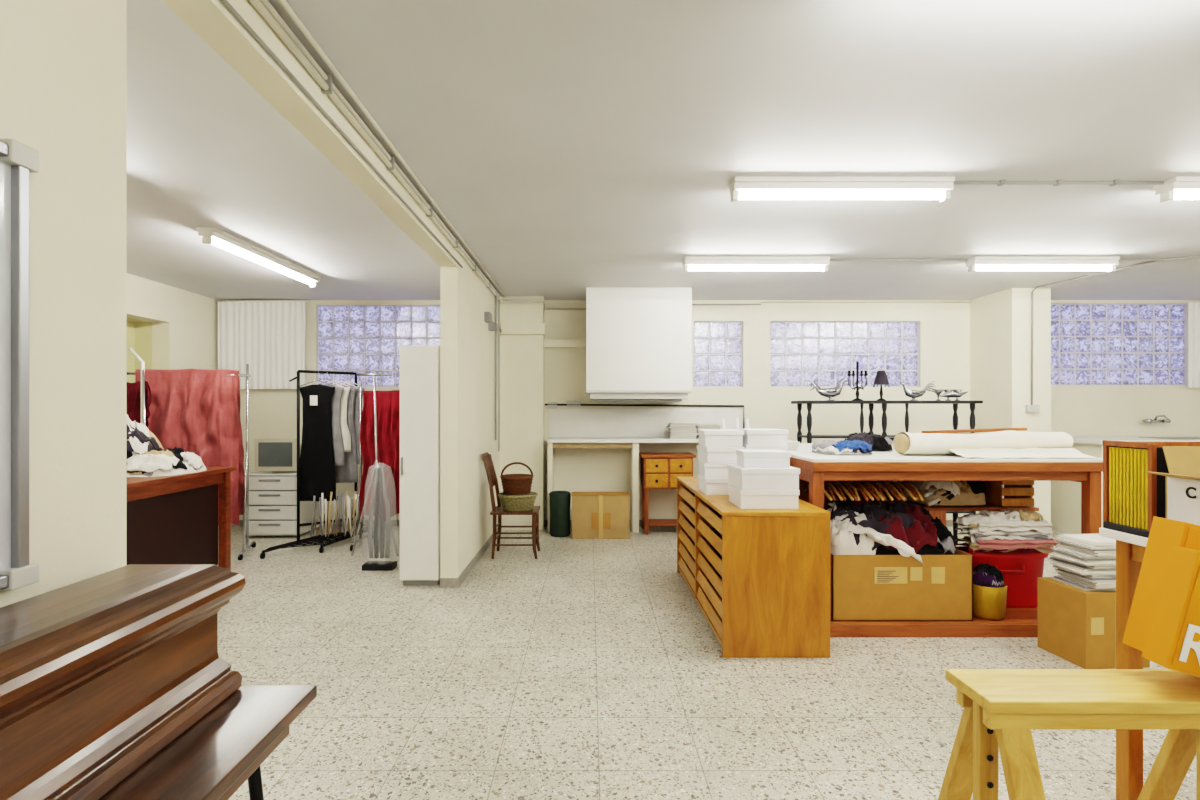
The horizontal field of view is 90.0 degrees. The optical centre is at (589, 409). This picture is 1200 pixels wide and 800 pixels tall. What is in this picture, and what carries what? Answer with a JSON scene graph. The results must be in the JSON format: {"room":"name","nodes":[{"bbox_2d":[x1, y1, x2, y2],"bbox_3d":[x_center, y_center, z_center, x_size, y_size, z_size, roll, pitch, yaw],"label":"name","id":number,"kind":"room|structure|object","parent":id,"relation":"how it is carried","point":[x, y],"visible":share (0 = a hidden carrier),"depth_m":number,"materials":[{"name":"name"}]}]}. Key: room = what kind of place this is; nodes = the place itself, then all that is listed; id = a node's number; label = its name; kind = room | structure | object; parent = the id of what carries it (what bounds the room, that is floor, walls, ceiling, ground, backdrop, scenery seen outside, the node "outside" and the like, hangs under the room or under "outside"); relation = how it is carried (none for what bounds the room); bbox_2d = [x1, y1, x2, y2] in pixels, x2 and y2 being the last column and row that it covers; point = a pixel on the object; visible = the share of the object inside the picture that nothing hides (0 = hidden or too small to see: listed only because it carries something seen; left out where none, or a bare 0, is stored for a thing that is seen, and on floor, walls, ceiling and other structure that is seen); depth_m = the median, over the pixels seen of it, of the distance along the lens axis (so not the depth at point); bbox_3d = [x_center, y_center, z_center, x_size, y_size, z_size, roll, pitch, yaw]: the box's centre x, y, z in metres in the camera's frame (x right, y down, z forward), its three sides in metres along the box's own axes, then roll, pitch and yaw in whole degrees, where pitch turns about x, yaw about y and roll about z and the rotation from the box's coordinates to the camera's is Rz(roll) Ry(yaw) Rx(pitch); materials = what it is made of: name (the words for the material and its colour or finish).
{"room":"costume workshop","nodes":[
{"label":"costume workshop","id":0,"kind":"room"},
{"bbox_2d":[0,0,126,607],"bbox_3d":[-1.192,0.040,-0.775,0.145,2.920,4.450,0,0,0],"label":"wall","id":1,"kind":"structure","parent":0,"point":[63,63],"depth_m":1.30,"materials":[{"name":"beige paint"}]},
{"bbox_2d":[0,139,38,590],"bbox_3d":[-1.100,-0.085,0.629,0.040,0.846,1.098,0,0,0],"label":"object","id":2,"kind":"object","parent":1,"relation":"attached to","point":[17,160],"visible":1,"depth_m":1.14,"materials":[{"name":"metal"}]},
{"bbox_2d":[221,0,585,450],"bbox_3d":[-0.585,-0.460,3.971,1.070,1.919,7.543,0,0,0],"label":"pipe","id":3,"kind":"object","parent":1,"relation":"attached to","point":[267,11],"depth_m":2.83,"materials":[{"name":"beige metal"}]},
{"bbox_2d":[127,273,217,369],"bbox_3d":[-4.900,0.040,4.650,0.200,2.920,6.700,0,0,0],"label":"wall","id":4,"kind":"structure","parent":0,"point":[184,323],"depth_m":6.95,"materials":[{"name":"beige paint"}]},
{"bbox_2d":[127,318,151,382],"bbox_3d":[-5.175,0.200,5.950,0.350,2.600,2.100,0,0,0],"label":"wall niche","id":5,"kind":"object","parent":4,"relation":"in","point":[139,332],"visible":0.06,"depth_m":6.85,"materials":[{"name":"beige paint"}]},
{"bbox_2d":[440,251,499,577],"bbox_3d":[-1.192,0.040,6.410,0.145,2.920,2.680,0,0,0],"label":"wall","id":6,"kind":"structure","parent":0,"point":[467,346],"depth_m":5.36,"materials":[{"name":"beige paint"}]},
{"bbox_2d":[440,527,497,587],"bbox_3d":[-1.187,1.460,6.279,0.157,0.080,2.442,0,0,0],"label":"baseboard","id":7,"kind":"structure","parent":6,"relation":"attached to","point":[444,582],"depth_m":5.34,"materials":[{"name":"stone"}]},
{"bbox_2d":[484,312,501,331],"bbox_3d":[-1.075,-0.960,6.875,0.090,0.160,1.050,0,0,0],"label":"junction box","id":8,"kind":"object","parent":6,"relation":"attached to","point":[492,326],"visible":1,"depth_m":6.60,"materials":[{"name":"grey paint"}]},
{"bbox_2d":[127,0,1199,299],"bbox_3d":[1.650,-1.495,2.400,14.100,0.150,11.200,0,0,0],"label":"ceiling","id":9,"kind":"structure","parent":0,"point":[572,146],"depth_m":3.21,"materials":[{"name":"paint"}]},
{"bbox_2d":[196,227,320,287],"bbox_3d":[-2.950,-1.357,5.500,0.150,0.125,1.701,0,0,2],"label":"fluorescent light","id":10,"kind":"object","parent":9,"relation":"attached to","point":[215,236],"visible":1,"depth_m":5.24,"materials":[{"name":"white plastic"}]},
{"bbox_2d":[215,300,308,388],"bbox_3d":[-4.195,-0.834,7.670,1.190,1.137,0.039,0,0,0],"label":"window blind","id":11,"kind":"object","parent":9,"relation":"hanging from","point":[268,336],"visible":0.97,"depth_m":7.67,"materials":[{"name":"white fabric"}]},
{"bbox_2d":[162,0,456,266],"bbox_3d":[-1.192,-1.315,3.260,0.145,0.210,3.620,0,0,0],"label":"ceiling beam","id":12,"kind":"structure","parent":9,"relation":"attached to","point":[211,20],"depth_m":2.41,"materials":[{"name":"beige paint"}]},
{"bbox_2d":[683,256,829,271],"bbox_3d":[1.550,-1.357,5.620,1.340,0.125,0.150,0,0,0],"label":"fluorescent light","id":13,"kind":"object","parent":9,"relation":"attached to","point":[690,263],"visible":1,"depth_m":5.56,"materials":[{"name":"white plastic"}]},
{"bbox_2d":[729,177,954,202],"bbox_3d":[1.550,-1.357,3.720,1.340,0.125,0.150,0,0,0],"label":"fluorescent light","id":14,"kind":"object","parent":9,"relation":"attached to","point":[741,188],"visible":1,"depth_m":3.67,"materials":[{"name":"white plastic"}]},
{"bbox_2d":[965,256,1119,271],"bbox_3d":[4.230,-1.357,5.620,1.340,0.125,0.150,0,0,0],"label":"fluorescent light","id":15,"kind":"object","parent":9,"relation":"attached to","point":[977,263],"visible":0.97,"depth_m":5.56,"materials":[{"name":"white plastic"}]},
{"bbox_2d":[1153,177,1199,202],"bbox_3d":[4.230,-1.357,3.720,1.340,0.125,0.150,0,0,0],"label":"fluorescent light","id":16,"kind":"object","parent":9,"relation":"attached to","point":[1176,188],"visible":1,"depth_m":3.69,"materials":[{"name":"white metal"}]},
{"bbox_2d":[1188,302,1199,387],"bbox_3d":[7.960,-0.830,7.680,0.600,1.100,0.040,0,0,0],"label":"window curtain","id":17,"kind":"object","parent":9,"relation":"hanging from","point":[1193,307],"visible":1,"depth_m":7.68,"materials":[{"name":"white fabric"}]},
{"bbox_2d":[217,526,1195,799],"bbox_3d":[1.650,1.575,2.400,14.100,0.150,11.200,0,0,0],"label":"floor","id":18,"kind":"structure","parent":0,"point":[584,669],"depth_m":3.24,"materials":[{"name":"stone"}]},
{"bbox_2d":[0,564,316,799],"bbox_3d":[-0.880,0.923,0.990,0.460,1.153,0.880,0,0,0],"label":"coffin","id":19,"kind":"object","parent":18,"relation":"on","point":[115,684],"visible":1,"depth_m":1.09,"materials":[{"name":"brown wood"}]},
{"bbox_2d":[127,467,236,569],"bbox_3d":[-3.960,1.008,4.435,1.480,0.985,2.070,0,0,0],"label":"work table","id":20,"kind":"object","parent":18,"relation":"on","point":[173,519],"visible":0.34,"depth_m":4.85,"materials":[{"name":"brown wood"}]},
{"bbox_2d":[127,414,206,476],"bbox_3d":[-3.820,0.272,4.980,1.159,0.484,0.799,0,0,0],"label":"pile","id":21,"kind":"object","parent":20,"relation":"on","point":[146,456],"visible":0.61,"depth_m":4.85,"materials":[{"name":"grey fabric"}]},
{"bbox_2d":[127,347,255,559],"bbox_3d":[-4.091,0.455,6.014,1.204,2.091,0.778,0,0,-20],"label":"clothes rack","id":22,"kind":"object","parent":18,"relation":"on","point":[197,411],"visible":0.41,"depth_m":6.08,"materials":[{"name":"red fabric"}]},
{"bbox_2d":[255,439,300,472],"bbox_3d":[-3.700,0.545,7.261,0.500,0.410,0.437,0,0,0],"label":"monitor","id":23,"kind":"object","parent":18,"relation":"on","point":[274,455],"visible":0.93,"depth_m":7.05,"materials":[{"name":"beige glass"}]},
{"bbox_2d":[244,471,319,536],"bbox_3d":[-3.735,1.125,7.293,0.650,0.750,0.615,0,0,0],"label":"plastic drawer unit","id":24,"kind":"object","parent":18,"relation":"on","point":[272,496],"visible":0.6,"depth_m":7.00,"materials":[{"name":"white plastic"}]},
{"bbox_2d":[260,370,373,558],"bbox_3d":[-2.909,0.531,6.570,1.339,1.937,0.588,0,0,-43],"label":"clothes rack","id":25,"kind":"object","parent":18,"relation":"on","point":[329,455],"visible":0.96,"depth_m":6.59,"materials":[{"name":"black metal"}]},
{"bbox_2d":[350,381,399,550],"bbox_3d":[-2.172,0.590,6.665,0.744,1.820,0.630,0,0,0],"label":"clothes rack","id":26,"kind":"object","parent":18,"relation":"on","point":[387,402],"visible":0.68,"depth_m":6.56,"materials":[{"name":"fabric"}]},
{"bbox_2d":[351,374,398,555],"bbox_3d":[-2.185,0.555,6.175,0.493,1.855,0.214,0,0,0],"label":"stand","id":27,"kind":"object","parent":18,"relation":"on","point":[376,465],"visible":0.78,"depth_m":6.11,"materials":[{"name":"silver metal"}]},
{"bbox_2d":[362,468,396,570],"bbox_3d":[-1.992,1.000,5.683,0.343,1.000,0.238,0,0,0],"label":"vacuum cleaner","id":28,"kind":"object","parent":18,"relation":"on","point":[369,565],"visible":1,"depth_m":5.67,"materials":[{"name":"white plastic"}]},
{"bbox_2d":[400,345,439,584],"bbox_3d":[-1.450,0.475,5.345,0.340,2.050,0.550,0,0,0],"label":"tall cabinet","id":29,"kind":"object","parent":18,"relation":"on","point":[419,364],"visible":0.87,"depth_m":5.08,"materials":[{"name":"laminate"}]},
{"bbox_2d":[482,452,539,558],"bbox_3d":[-0.815,0.972,6.210,0.575,1.060,0.420,0,0,0],"label":"wooden chair","id":30,"kind":"object","parent":18,"relation":"on","point":[486,457],"visible":1,"depth_m":6.04,"materials":[{"name":"brown wood"}]},
{"bbox_2d":[498,491,537,511],"bbox_3d":[-0.745,0.943,6.200,0.406,0.163,0.406,0,0,0],"label":"wicker basket","id":31,"kind":"object","parent":30,"relation":"on","point":[525,502],"visible":0.97,"depth_m":6.05,"materials":[{"name":"wicker"}]},
{"bbox_2d":[500,462,533,494],"bbox_3d":[-0.755,0.698,6.200,0.346,0.320,0.346,0,0,0],"label":"wicker basket","id":32,"kind":"object","parent":31,"relation":"on","point":[513,484],"visible":1,"depth_m":6.09,"materials":[{"name":"brown wicker"}]},
{"bbox_2d":[500,296,544,529],"bbox_3d":[-0.853,0.040,7.625,0.535,2.920,0.250,0,0,0],"label":"wall pillar","id":33,"kind":"structure","parent":18,"relation":"on","point":[522,357],"depth_m":7.50,"materials":[{"name":"beige paint"}]},
{"bbox_2d":[549,491,570,536],"bbox_3d":[-0.360,1.240,7.180,0.260,0.520,0.256,0,0,0],"label":"trash can","id":34,"kind":"object","parent":18,"relation":"on","point":[559,501],"visible":1,"depth_m":7.08,"materials":[{"name":"plastic"}]},
{"bbox_2d":[571,492,629,538],"bbox_3d":[0.125,1.246,7.130,0.690,0.508,0.320,0,0,0],"label":"cardboard box","id":35,"kind":"object","parent":18,"relation":"on","point":[595,515],"visible":1,"depth_m":6.98,"materials":[{"name":"brown cardboard"}]},
{"bbox_2d":[547,438,698,532],"bbox_3d":[0.730,0.927,7.518,2.500,1.145,0.436,0,0,0],"label":"countertop","id":36,"kind":"structure","parent":18,"relation":"on","point":[632,443],"depth_m":7.34,"materials":[{"name":"white laminate"}]},
{"bbox_2d":[666,423,720,438],"bbox_3d":[1.301,0.257,7.480,0.670,0.195,0.240,0,0,0],"label":"paper stack","id":37,"kind":"object","parent":36,"relation":"on","point":[676,430],"visible":0.77,"depth_m":7.36,"materials":[{"name":"white paper"}]},
{"bbox_2d":[639,452,695,534],"bbox_3d":[0.945,1.020,7.412,0.650,0.960,0.495,0,0,0],"label":"desk","id":38,"kind":"object","parent":18,"relation":"on","point":[659,470],"visible":0.71,"depth_m":7.19,"materials":[{"name":"brown wood"}]},
{"bbox_2d":[676,477,830,657],"bbox_3d":[1.127,1.058,4.590,0.655,0.883,1.930,0,0,0],"label":"base cabinet","id":39,"kind":"object","parent":18,"relation":"on","point":[759,578],"visible":0.94,"depth_m":3.63,"materials":[{"name":"brown wood"}]},
{"bbox_2d":[697,429,744,494],"bbox_3d":[0.975,0.383,4.495,0.299,0.468,0.318,0,0,0],"label":"storage boxes","id":40,"kind":"object","parent":39,"relation":"on","point":[716,448],"visible":0.81,"depth_m":4.35,"materials":[{"name":"cardboard"}]},
{"bbox_2d":[720,418,749,428],"bbox_3d":[1.200,0.342,4.930,0.300,0.550,0.160,0,0,0],"label":"cones","id":41,"kind":"object","parent":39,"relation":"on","point":[747,426],"visible":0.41,"depth_m":4.94,"materials":[{"name":"plastic"}]},
{"bbox_2d":[727,449,799,508],"bbox_3d":[1.120,0.441,3.900,0.385,0.352,0.346,0,0,0],"label":"storage boxes","id":42,"kind":"object","parent":39,"relation":"on","point":[760,478],"visible":1,"depth_m":3.74,"materials":[{"name":"cardboard"}]},
{"bbox_2d":[736,429,787,450],"bbox_3d":[1.285,0.381,4.495,0.311,0.473,0.311,0,0,0],"label":"storage boxes","id":43,"kind":"object","parent":42,"relation":"on","point":[752,438],"visible":0.38,"depth_m":4.35,"materials":[{"name":"cardboard"}]},
{"bbox_2d":[791,401,982,543],"bbox_3d":[3.210,0.700,6.550,1.900,1.600,0.400,0,0,0],"label":"console shelf","id":44,"kind":"object","parent":18,"relation":"on","point":[809,436],"visible":0.39,"depth_m":6.39,"materials":[{"name":"paint"}]},
{"bbox_2d":[808,377,848,400],"bbox_3d":[2.584,-0.230,6.500,0.439,0.257,0.156,0,0,0],"label":"rooster figurine","id":45,"kind":"object","parent":44,"relation":"on","point":[835,391],"visible":1,"depth_m":6.47,"materials":[{"name":"silver metal"}]},
{"bbox_2d":[847,361,867,400],"bbox_3d":[2.920,-0.315,6.550,0.205,0.430,0.122,0,0,26],"label":"candelabra","id":46,"kind":"object","parent":44,"relation":"on","point":[857,387],"visible":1,"depth_m":6.54,"materials":[{"name":"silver metal"}]},
{"bbox_2d":[873,370,889,400],"bbox_3d":[3.180,-0.265,6.550,0.164,0.330,0.164,0,0,0],"label":"table lamp","id":47,"kind":"object","parent":44,"relation":"on","point":[881,378],"visible":1,"depth_m":6.51,"materials":[{"name":"fabric"}]},
{"bbox_2d":[899,381,936,400],"bbox_3d":[3.540,-0.207,6.480,0.417,0.212,0.129,0,0,0],"label":"figurine","id":48,"kind":"object","parent":44,"relation":"on","point":[913,394],"visible":1,"depth_m":6.46,"materials":[{"name":"silver metal"}]},
{"bbox_2d":[932,389,968,400],"bbox_3d":[3.936,-0.163,6.553,0.331,0.125,0.215,0,0,0],"label":"glass dish","id":49,"kind":"object","parent":44,"relation":"on","point":[948,393],"visible":0.96,"depth_m":6.55,"materials":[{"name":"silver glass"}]},
{"bbox_2d":[789,443,1102,636],"bbox_3d":[2.435,0.911,4.875,1.930,1.178,1.870,0,0,0],"label":"table","id":50,"kind":"object","parent":18,"relation":"on","point":[815,468],"visible":0.38,"depth_m":3.97,"materials":[{"name":"brown wood"}]},
{"bbox_2d":[787,440,799,450],"bbox_3d":[1.582,0.287,4.865,0.164,0.068,0.230,0,0,0],"label":"paper","id":51,"kind":"object","parent":50,"relation":"on","point":[792,445],"visible":0.38,"depth_m":4.75,"materials":[{"name":"white paper"}]},
{"bbox_2d":[811,440,871,454],"bbox_3d":[1.860,0.270,4.450,0.360,0.103,0.400,0,0,0],"label":"cloths","id":52,"kind":"object","parent":50,"relation":"on","point":[842,447],"visible":1,"depth_m":4.29,"materials":[{"name":"fabric"}]},
{"bbox_2d":[804,481,922,500],"bbox_3d":[1.967,0.533,4.350,0.734,0.192,0.430,0,0,0],"label":"hangers","id":53,"kind":"object","parent":50,"relation":"attached to","point":[847,487],"visible":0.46,"depth_m":4.23,"materials":[{"name":"brown wood"}]},
{"bbox_2d":[845,432,892,450],"bbox_3d":[2.240,0.248,4.850,0.320,0.146,0.400,0,0,0],"label":"fabric pile","id":54,"kind":"object","parent":50,"relation":"on","point":[878,442],"visible":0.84,"depth_m":4.68,"materials":[{"name":"black fabric"}]},
{"bbox_2d":[824,494,972,620],"bbox_3d":[2.090,1.011,4.299,0.940,0.800,0.643,0,0,0],"label":"carton","id":55,"kind":"object","parent":50,"relation":"on","point":[890,561],"visible":0.93,"depth_m":4.01,"materials":[{"name":"cardboard"}]},
{"bbox_2d":[875,481,987,506],"bbox_3d":[2.744,0.593,4.908,0.538,0.248,0.991,0,0,0],"label":"fabrics","id":56,"kind":"object","parent":50,"relation":"on","point":[950,493],"visible":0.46,"depth_m":4.47,"materials":[{"name":"beige fabric"}]},
{"bbox_2d":[973,563,1006,620],"bbox_3d":[2.720,1.232,4.120,0.243,0.357,0.240,0,0,0],"label":"basket","id":57,"kind":"object","parent":50,"relation":"on","point":[989,588],"visible":0.9,"depth_m":4.03,"materials":[{"name":"yellow plastic"}]},
{"bbox_2d":[892,427,1095,458],"bbox_3d":[2.800,0.228,4.325,1.200,0.186,0.710,0,0,0],"label":"roll","id":58,"kind":"object","parent":50,"relation":"on","point":[998,442],"visible":1,"depth_m":4.19,"materials":[{"name":"white paper"}]},
{"bbox_2d":[956,546,1048,607],"bbox_3d":[2.975,1.212,4.352,0.630,0.398,0.230,0,0,0],"label":"plastic tub","id":59,"kind":"object","parent":50,"relation":"on","point":[1020,572],"visible":0.46,"depth_m":4.27,"materials":[{"name":"red plastic"}]},
{"bbox_2d":[954,508,1057,552],"bbox_3d":[2.976,0.861,4.313,0.620,0.298,0.287,0,0,0],"label":"folded clothes","id":60,"kind":"object","parent":59,"relation":"on","point":[1004,530],"visible":1,"depth_m":4.23,"materials":[{"name":"fabric"}]},
{"bbox_2d":[983,481,1033,506],"bbox_3d":[3.170,0.605,4.595,0.240,0.220,0.310,0,0,0],"label":"wooden crate","id":61,"kind":"object","parent":50,"relation":"on","point":[1015,493],"visible":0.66,"depth_m":4.44,"materials":[{"name":"brown wood"}]},
{"bbox_2d":[938,669,1199,799],"bbox_3d":[1.423,1.111,1.580,0.875,0.786,0.644,0,0,0],"label":"sawhorse","id":62,"kind":"object","parent":18,"relation":"on","point":[1002,707],"visible":1,"depth_m":1.55,"materials":[{"name":"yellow wood"}]},
{"bbox_2d":[1122,516,1199,651],"bbox_3d":[1.656,0.504,1.609,0.378,0.421,0.093,0,0,0],"label":"case","id":63,"kind":"object","parent":62,"relation":"on","point":[1164,533],"visible":0.59,"depth_m":1.61,"materials":[{"name":"orange cardboard"}]},
{"bbox_2d":[1141,545,1199,676],"bbox_3d":[1.601,0.532,1.515,0.351,0.365,0.074,0,0,0],"label":"case","id":64,"kind":"object","parent":62,"relation":"on","point":[1172,642],"visible":1,"depth_m":1.49,"materials":[{"name":"orange cardboard"}]},
{"bbox_2d":[1038,533,1149,668],"bbox_3d":[3.050,1.137,3.649,0.400,0.726,0.342,0,0,-5],"label":"carton","id":65,"kind":"object","parent":18,"relation":"on","point":[1077,606],"visible":0.71,"depth_m":3.53,"materials":[{"name":"cardboard"}]},
{"bbox_2d":[1099,528,1147,799],"bbox_3d":[2.525,0.975,1.650,1.150,1.050,1.300,0,0,0],"label":"table","id":66,"kind":"object","parent":18,"relation":"on","point":[1130,548],"visible":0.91,"depth_m":2.20,"materials":[{"name":"wood"}]},
{"bbox_2d":[1103,440,1199,537],"bbox_3d":[2.143,0.282,2.190,0.375,0.334,0.200,0,0,0],"label":"box","id":67,"kind":"object","parent":66,"relation":"on","point":[1132,496],"visible":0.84,"depth_m":2.17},
{"bbox_2d":[1146,446,1199,525],"bbox_3d":[2.077,0.287,1.891,0.405,0.324,0.342,0,0,0],"label":"carton","id":68,"kind":"object","parent":66,"relation":"on","point":[1183,462],"visible":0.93,"depth_m":2.01,"materials":[{"name":"cardboard"}]},
{"bbox_2d":[1051,436,1199,533],"bbox_3d":[7.100,0.917,7.243,2.700,1.165,0.986,0,0,0],"label":"countertop","id":69,"kind":"structure","parent":18,"relation":"on","point":[1065,495],"depth_m":7.21,"materials":[{"name":"white laminate"}]},
{"bbox_2d":[239,300,1199,519],"bbox_3d":[1.850,0.040,7.850,13.300,2.920,0.200,0,0,0],"label":"wall","id":70,"kind":"structure","parent":0,"point":[943,328],"depth_m":7.75,"materials":[{"name":"beige paint"}]},
{"bbox_2d":[318,305,439,386],"bbox_3d":[-2.730,-0.830,7.838,1.620,1.060,0.084,0,0,0],"label":"window","id":71,"kind":"structure","parent":70,"relation":"in","point":[360,339],"depth_m":7.80,"materials":[{"name":"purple glass"}]},
{"bbox_2d":[501,323,584,347],"bbox_3d":[-0.580,-0.935,7.585,1.040,0.270,0.330,0,0,0],"label":"trim","id":72,"kind":"structure","parent":70,"relation":"attached to","point":[506,328],"depth_m":7.42,"materials":[{"name":"beige paint"}]},
{"bbox_2d":[547,401,580,407],"bbox_3d":[-0.335,-0.070,7.730,0.430,0.100,0.040,0,0,0],"label":"wall socket","id":73,"kind":"object","parent":70,"relation":"attached to","point":[568,402],"depth_m":7.71,"materials":[{"name":"beige plastic"}]},
{"bbox_2d":[218,520,962,525],"bbox_3d":[1.850,1.460,7.744,13.300,0.080,0.012,0,0,0],"label":"baseboard","id":74,"kind":"structure","parent":70,"relation":"attached to","point":[394,522],"depth_m":7.74,"materials":[{"name":"stone"}]},
{"bbox_2d":[586,287,691,401],"bbox_3d":[0.568,-0.760,7.346,1.225,1.320,0.803,0,0,0],"label":"extractor hood","id":75,"kind":"object","parent":70,"relation":"attached to","point":[639,339],"visible":1,"depth_m":6.95,"materials":[{"name":"white metal"}]},
{"bbox_2d":[545,404,744,428],"bbox_3d":[0.706,0.124,7.720,2.572,0.412,0.024,0,0,0],"label":"trim","id":76,"kind":"structure","parent":70,"relation":"attached to","point":[545,404],"depth_m":7.71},
{"bbox_2d":[550,408,742,436],"bbox_3d":[0.725,0.167,7.744,2.490,0.374,0.013,0,0,0],"label":"backsplash","id":77,"kind":"structure","parent":70,"relation":"attached to","point":[564,422],"depth_m":7.74,"materials":[{"name":"beige paint"}]},
{"bbox_2d":[694,322,741,386],"bbox_3d":[1.660,-0.725,7.838,0.640,0.850,0.084,0,0,0],"label":"window","id":78,"kind":"structure","parent":70,"relation":"in","point":[717,345],"depth_m":7.80,"materials":[{"name":"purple glass"}]},
{"bbox_2d":[770,322,917,386],"bbox_3d":[3.300,-0.725,7.838,1.940,0.850,0.084,0,0,0],"label":"window","id":79,"kind":"structure","parent":70,"relation":"in","point":[825,352],"depth_m":7.80,"materials":[{"name":"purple glass"}]},
{"bbox_2d":[692,180,1199,412],"bbox_3d":[4.801,-0.695,5.720,7.201,1.450,4.040,0,0,0],"label":"pipe","id":80,"kind":"object","parent":70,"relation":"attached to","point":[1031,408],"depth_m":5.62,"materials":[{"name":"grey paint"}]},
{"bbox_2d":[1051,304,1184,384],"bbox_3d":[6.820,-0.850,7.838,1.840,1.060,0.084,0,0,0],"label":"window","id":81,"kind":"structure","parent":70,"relation":"in","point":[1092,344],"depth_m":7.80,"materials":[{"name":"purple glass"}]},
{"bbox_2d":[1142,415,1170,422],"bbox_3d":[7.215,0.112,7.582,0.282,0.108,0.337,0,0,0],"label":"tap","id":82,"kind":"object","parent":70,"relation":"attached to","point":[1166,420],"visible":1,"depth_m":7.63,"materials":[{"name":"silver metal"}]},
{"bbox_2d":[970,288,1050,522],"bbox_3d":[5.135,0.040,7.365,0.450,2.920,0.770,0,0,0],"label":"wall","id":83,"kind":"structure","parent":0,"point":[1000,322],"depth_m":6.98,"materials":[{"name":"beige paint"}]}
]}

